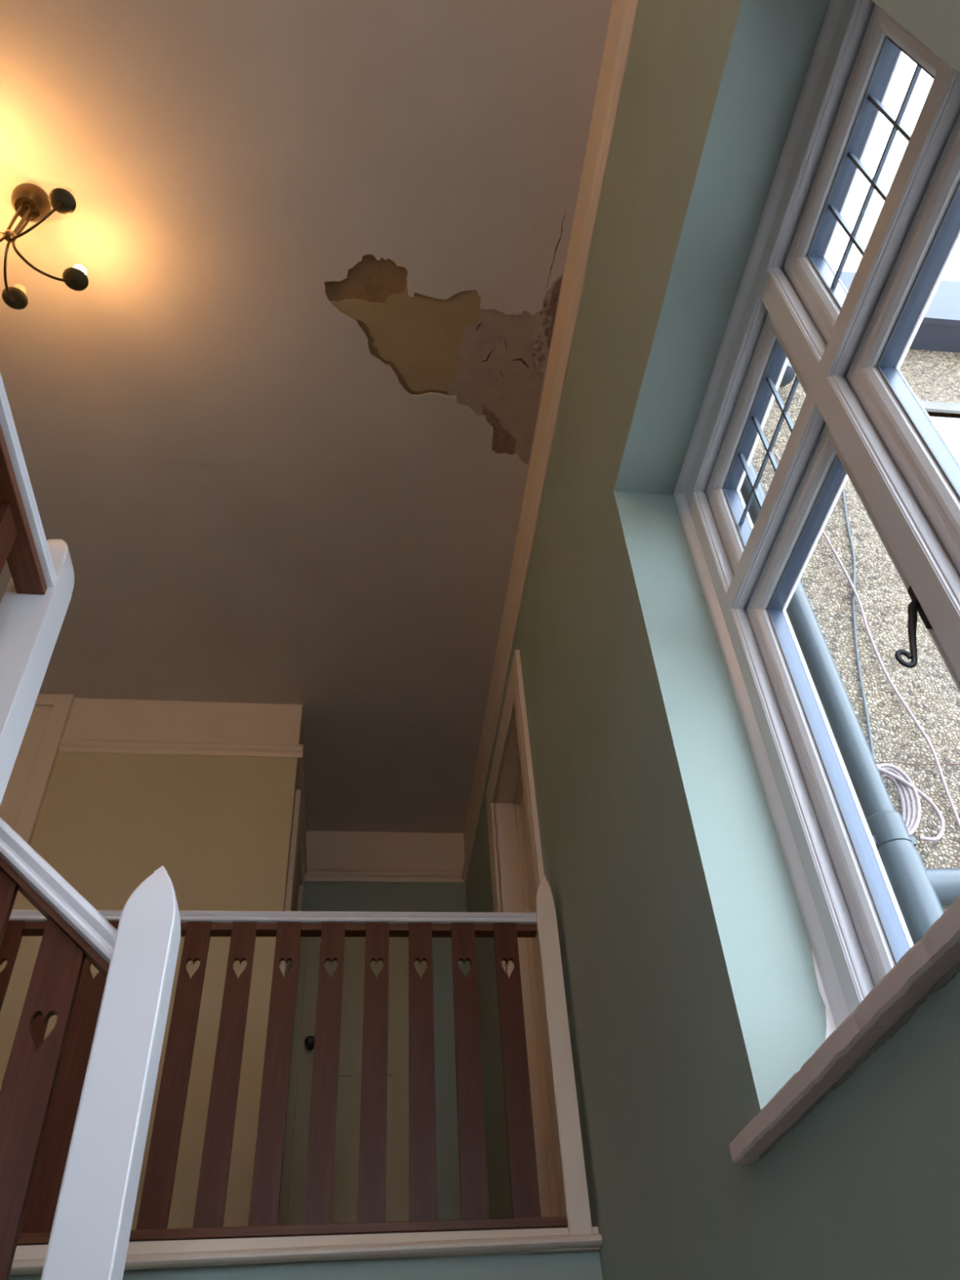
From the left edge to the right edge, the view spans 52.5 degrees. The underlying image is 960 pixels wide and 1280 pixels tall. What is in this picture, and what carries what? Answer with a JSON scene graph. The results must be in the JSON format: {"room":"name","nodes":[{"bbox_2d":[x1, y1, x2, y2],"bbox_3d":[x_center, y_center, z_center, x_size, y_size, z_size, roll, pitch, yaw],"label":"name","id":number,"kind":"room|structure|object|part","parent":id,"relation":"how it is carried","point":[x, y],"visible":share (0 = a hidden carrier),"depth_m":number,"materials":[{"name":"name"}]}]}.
{"room":"damaged room","nodes":[
{"label":"damaged room","id":0,"kind":"room"},
{"bbox_2d":[0,697,306,1230],"bbox_3d":[-2.337,1.764,4.620,2.768,2.847,1.255,2,-44,-7],"label":"wall","id":1,"kind":"structure","parent":0,"point":[220,828],"depth_m":4.63,"materials":[{"name":"yellow paint"}]},
{"bbox_2d":[0,693,74,844],"bbox_3d":[-2.559,1.288,4.101,0.980,2.845,0.095,2,-44,-7],"label":"door","id":2,"kind":"structure","parent":1,"relation":"in","point":[23,798],"depth_m":4.83,"materials":[{"name":"beige wood"}]},
{"bbox_2d":[57,738,303,758],"bbox_3d":[-1.530,0.554,5.012,1.219,0.077,0.026,2,-44,-7],"label":"trim","id":3,"kind":"structure","parent":1,"relation":"attached to","point":[66,745],"depth_m":5.00,"materials":[{"name":"white wood"}]},
{"bbox_2d":[279,789,304,979],"bbox_3d":[-0.928,1.940,4.552,0.029,2.350,0.920,2,-44,-7],"label":"door","id":4,"kind":"structure","parent":1,"relation":"in","point":[295,878],"depth_m":4.96,"materials":[{"name":"white wood"}]},
{"bbox_2d":[297,750,306,875],"bbox_3d":[-1.008,1.018,5.540,0.026,0.077,1.255,2,-44,-7],"label":"trim","id":5,"kind":"structure","parent":1,"relation":"attached to","point":[300,761],"depth_m":5.42,"materials":[{"name":"white wood"}]},
{"bbox_2d":[8,1250,602,1279],"bbox_3d":[-1.498,2.489,1.550,3.775,2.485,0.120,2,-44,-7],"label":"wall","id":6,"kind":"structure","parent":0,"point":[573,1265],"depth_m":2.50,"materials":[{"name":"green paint"}]},
{"bbox_2d":[9,1226,602,1275],"bbox_3d":[-0.641,1.575,2.484,1.923,0.067,0.129,2,-44,-7],"label":"trim","id":7,"kind":"structure","parent":6,"relation":"attached to","point":[28,1259],"depth_m":2.48,"materials":[{"name":"white wood"}]},
{"bbox_2d":[0,875,592,1245],"bbox_3d":[-0.667,1.174,2.861,1.879,1.094,0.088,2,-44,-7],"label":"balustrade","id":8,"kind":"object","parent":7,"relation":"on","point":[197,927],"visible":0.82,"depth_m":2.78,"materials":[{"name":"brown wood"}]},
{"bbox_3d":[-0.715,0.900,3.125,1.814,0.044,0.076,2,-44,-7],"label":"handrail","id":9,"kind":"part","parent":8,"relation":"part of","materials":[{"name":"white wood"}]},
{"bbox_3d":[-0.713,0.924,3.102,1.814,0.024,0.048,2,-44,-7],"label":"fillet rail","id":10,"kind":"part","parent":8,"relation":"part of","materials":[{"name":"brown wood"}]},
{"bbox_3d":[-0.669,1.535,2.509,1.812,0.023,0.062,2,-44,-7],"label":"rail","id":11,"kind":"part","parent":8,"relation":"part of","materials":[{"name":"brown wood"}]},
{"bbox_3d":[0.235,1.201,2.959,0.063,1.094,0.067,2,-44,-7],"label":"newel post","id":12,"kind":"part","parent":8,"relation":"part of","materials":[{"name":"white wood"}]},
{"bbox_2d":[0,0,613,833],"bbox_3d":[-1.533,-1.231,3.606,4.300,0.022,7.410,2,-44,-7],"label":"ceiling","id":13,"kind":"structure","parent":0,"point":[277,437],"depth_m":3.73,"materials":[{"name":"paint"}]},
{"bbox_2d":[0,182,88,309],"bbox_3d":[-1.537,-1.364,3.199,0.488,0.357,0.508,2,-44,-7],"label":"ceiling light","id":14,"kind":"object","parent":13,"relation":"attached to","point":[30,202],"visible":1,"depth_m":3.24,"materials":[{"name":"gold metal"}]},
{"bbox_3d":[-1.635,-1.347,3.169,0.215,0.302,0.009,-1,-44,-4],"label":"arm","id":15,"kind":"part","parent":14,"relation":"part of","materials":[{"name":"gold metal"}]},
{"bbox_3d":[-1.548,-1.426,3.093,0.009,0.301,0.215,-13,-44,9],"label":"arm","id":16,"kind":"part","parent":14,"relation":"part of","materials":[{"name":"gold metal"}]},
{"bbox_3d":[-1.548,-1.269,3.259,0.009,0.302,0.215,9,-45,-13],"label":"arm","id":17,"kind":"part","parent":14,"relation":"part of","materials":[{"name":"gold metal"}]},
{"bbox_3d":[-1.412,-1.390,3.141,0.215,0.302,0.009,-22,-46,18],"label":"arm","id":18,"kind":"part","parent":14,"relation":"part of","materials":[{"name":"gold metal"}]},
{"bbox_3d":[-1.431,-1.296,3.239,0.215,0.302,0.009,31,-54,-32],"label":"arm","id":19,"kind":"part","parent":14,"relation":"part of","materials":[{"name":"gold metal"}]},
{"bbox_3d":[-1.355,-1.245,3.289,0.045,0.046,0.045,2,-44,-7],"label":"bulb","id":20,"kind":"part","parent":14,"relation":"part of","materials":[{"name":"beige glass"}]},
{"bbox_2d":[302,831,470,1220],"bbox_3d":[-0.543,2.337,5.360,1.007,2.847,0.200,2,-44,-7],"label":"wall","id":21,"kind":"structure","parent":0,"point":[326,850],"depth_m":5.95,"materials":[{"name":"green paint"}]},
{"bbox_2d":[277,937,426,1225],"bbox_3d":[-0.633,2.478,4.987,0.750,2.140,0.120,2,-44,-7],"label":"door","id":22,"kind":"structure","parent":21,"relation":"in","point":[345,1184],"depth_m":5.14,"materials":[{"name":"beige wood"}]},
{"bbox_3d":[-0.909,2.163,5.216,0.060,0.060,0.075,2,-44,-7],"label":"knob","id":23,"kind":"part","parent":22,"relation":"part of","materials":[{"name":"black metal"}]},
{"bbox_3d":[-0.740,2.706,4.802,0.177,1.071,0.018,2,-44,-7],"label":"panel","id":24,"kind":"part","parent":22,"relation":"part of","materials":[{"name":"beige wood"}]},
{"bbox_3d":[-0.531,2.714,4.826,0.178,1.071,0.018,2,-44,-7],"label":"panel","id":25,"kind":"part","parent":22,"relation":"part of","materials":[{"name":"brown wood"}]},
{"bbox_2d":[304,868,463,882],"bbox_3d":[-0.589,1.460,6.038,1.007,0.077,0.026,2,-44,-7],"label":"trim","id":26,"kind":"structure","parent":21,"relation":"attached to","point":[313,874],"depth_m":6.03,"materials":[{"name":"white wood"}]},
{"bbox_2d":[463,0,959,1279],"bbox_3d":[0.570,0.853,2.066,0.325,5.347,7.210,2,-44,-7],"label":"wall","id":27,"kind":"structure","parent":0,"point":[693,997],"depth_m":2.25,"materials":[{"name":"green paint"}]},
{"bbox_2d":[485,649,563,1217],"bbox_3d":[0.275,1.276,3.926,0.245,2.325,1.126,2,-44,-7],"label":"door","id":28,"kind":"structure","parent":27,"relation":"in","point":[517,868],"depth_m":4.32,"materials":[{"name":"white wood"}]},
{"bbox_3d":[0.164,1.272,3.913,0.020,2.325,1.126,2,-44,-7],"label":"architrave","id":29,"kind":"part","parent":28,"relation":"part of","materials":[{"name":"white wood"}]},
{"bbox_2d":[462,0,639,885],"bbox_3d":[0.284,-0.912,3.579,0.026,0.077,7.010,2,-44,-7],"label":"trim","id":30,"kind":"structure","parent":27,"relation":"attached to","point":[631,8],"depth_m":3.46,"materials":[{"name":"white wood"}]},
{"bbox_2d":[673,0,959,1164],"bbox_3d":[0.625,-0.252,1.680,0.328,1.722,1.522,2,-44,-7],"label":"window","id":31,"kind":"structure","parent":27,"relation":"in","point":[859,419],"depth_m":1.87,"materials":[{"name":"wood"},{"name":"glass"},{"name":"white paint"}]},
{"bbox_3d":[0.665,-0.452,2.307,0.028,0.402,0.570,2,-44,-7],"label":"sash","id":32,"kind":"part","parent":31,"relation":"part of","materials":[{"name":"white plastic"}]},
{"bbox_3d":[0.674,-0.264,1.707,0.018,1.672,1.330,2,-44,-7],"label":"moulding","id":33,"kind":"part","parent":31,"relation":"part of","materials":[{"name":"white plastic"}]},
{"bbox_3d":[0.610,0.345,1.103,0.210,0.037,1.522,2,-44,-7],"label":"sill","id":34,"kind":"part","parent":31,"relation":"part of","materials":[{"name":"white paint"}]},
{"bbox_3d":[0.707,0.112,1.772,0.028,1.056,0.570,2,-44,-7],"label":"sash","id":35,"kind":"part","parent":31,"relation":"part of","materials":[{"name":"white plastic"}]},
{"bbox_3d":[0.734,-0.879,1.862,0.028,0.402,0.552,2,-44,-7],"label":"sash","id":36,"kind":"part","parent":31,"relation":"part of","materials":[{"name":"white plastic"}]},
{"bbox_3d":[0.775,-0.315,1.327,0.028,1.056,0.552,2,-44,-7],"label":"sash","id":37,"kind":"part","parent":31,"relation":"part of","materials":[{"name":"white plastic"}]},
{"bbox_3d":[0.715,-0.057,1.565,0.018,0.090,0.024,2,-44,-7],"label":"handle","id":38,"kind":"part","parent":31,"relation":"part of","materials":[{"name":"black metal"}]},
{"bbox_2d":[740,348,959,911],"bbox_3d":[3.517,1.673,1.688,5.500,7.530,0.251,2,-44,-7],"label":"wall","id":39,"kind":"structure","parent":0,"point":[928,689],"depth_m":2.74,"materials":[{"name":"brown"}]},
{"bbox_2d":[778,361,795,386],"bbox_3d":[1.109,-1.098,3.713,0.110,0.360,0.110,2,-44,-7],"label":"outlet","id":40,"kind":"object","parent":39,"relation":"attached to","point":[788,375],"visible":0.16,"depth_m":3.59,"materials":[{"name":"grey plastic"}]},
{"bbox_2d":[739,459,959,944],"bbox_3d":[1.577,1.481,1.331,1.256,7.520,0.096,2,-44,-7],"label":"drainpipe","id":41,"kind":"object","parent":39,"relation":"attached to","point":[921,893],"visible":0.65,"depth_m":2.28,"materials":[{"name":"grey plastic"}]},
{"bbox_2d":[841,487,875,760],"bbox_3d":[1.091,-0.169,2.901,0.412,1.600,0.008,2,-44,-7],"label":"cable","id":42,"kind":"object","parent":39,"relation":"attached to","point":[867,718],"visible":0.65,"depth_m":2.74,"materials":[{"name":"grey plastic"}]},
{"bbox_2d":[774,453,959,830],"bbox_3d":[1.089,-0.025,2.747,0.080,1.683,0.008,2,-44,-7],"label":"cable","id":43,"kind":"object","parent":39,"relation":"attached to","point":[949,798],"visible":0.91,"depth_m":2.60,"materials":[{"name":"grey plastic"}]},
{"bbox_2d":[834,270,959,352],"bbox_3d":[3.315,-1.208,4.361,5.500,0.360,0.445,2,-44,-7],"label":"eaves","id":44,"kind":"object","parent":39,"relation":"attached to","point":[939,330],"depth_m":3.98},
{"bbox_2d":[876,763,945,841],"bbox_3d":[1.002,0.391,2.331,0.182,0.221,0.028,2,-44,-7],"label":"cable coil","id":45,"kind":"object","parent":39,"relation":"attached to","point":[898,777],"visible":0.59,"depth_m":2.34,"materials":[{"name":"grey plastic"}]},
{"bbox_2d":[919,400,959,417],"bbox_3d":[2.412,-0.852,3.777,1.800,0.055,0.032,2,-44,-7],"label":"lintel","id":46,"kind":"object","parent":39,"relation":"attached to","point":[944,407],"depth_m":3.68,"materials":[{"name":"white"}]},
{"bbox_2d":[929,416,959,462],"bbox_3d":[2.448,-0.129,3.148,1.620,1.860,0.105,2,-44,-7],"label":"window","id":47,"kind":"structure","parent":39,"relation":"in","point":[948,428],"depth_m":3.63,"materials":[{"name":"white"}]},
{"bbox_2d":[953,452,959,462],"bbox_3d":[2.446,-0.103,3.161,1.480,1.700,0.010,2,-44,-7],"label":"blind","id":48,"kind":"object","parent":47,"relation":"attached to","point":[957,454],"depth_m":3.61,"materials":[{"name":"white"}]},
{"bbox_3d":[-1.440,0.904,1.568,3.775,0.200,7.010,2,-44,-7],"label":"floor","id":49,"kind":"structure","parent":0,"visible":0},
{"bbox_3d":[-0.749,-0.405,0.274,0.145,0.242,3.200,2,-44,-7],"label":"trim","id":50,"kind":"structure","parent":49,"relation":"attached to","visible":0},
{"bbox_2d":[0,372,74,804],"bbox_3d":[-0.759,-0.816,0.664,0.096,1.335,3.196,2,-44,-7],"label":"gallery balustrade","id":51,"kind":"object","parent":50,"relation":"on","point":[36,599],"visible":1,"depth_m":1.94,"materials":[{"name":"white wood"}]},
{"bbox_3d":[-0.772,-1.171,0.938,0.056,0.024,3.101,2,-44,-7],"label":"fillet rail","id":52,"kind":"part","parent":51,"relation":"part of","materials":[{"name":"brown wood"}]},
{"bbox_3d":[-0.771,-1.196,0.962,0.075,0.046,3.102,2,-44,-7],"label":"handrail","id":53,"kind":"part","parent":51,"relation":"part of","materials":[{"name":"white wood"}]},
{"bbox_3d":[-0.929,0.252,1.775,0.096,1.335,0.096,2,-44,-7],"label":"newel post","id":54,"kind":"part","parent":51,"relation":"part of","materials":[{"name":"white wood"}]},
{"bbox_3d":[-1.087,1.569,1.583,0.830,0.820,1.190,2,-44,-7],"label":"floor","id":55,"kind":"structure","parent":0,"visible":0},
{"bbox_2d":[0,817,181,1279],"bbox_3d":[-1.068,0.728,1.509,1.070,1.934,0.090,2,-44,-7],"label":"balustrade","id":56,"kind":"object","parent":55,"relation":"on","point":[91,1232],"visible":1,"depth_m":1.58,"materials":[{"name":"white wood"}]},
{"bbox_3d":[-1.062,0.317,1.905,0.812,0.720,0.044,2,-44,-7],"label":"fillet rail","id":57,"kind":"part","parent":56,"relation":"part of","materials":[{"name":"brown wood"}]},
{"bbox_3d":[-1.043,0.301,1.923,0.838,0.749,0.076,2,-44,-7],"label":"handrail","id":58,"kind":"part","parent":56,"relation":"part of","materials":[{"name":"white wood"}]},
{"bbox_3d":[-0.570,0.940,1.382,0.096,1.400,0.090,2,-44,-7],"label":"newel post","id":59,"kind":"part","parent":56,"relation":"part of","materials":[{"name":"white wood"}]}
]}

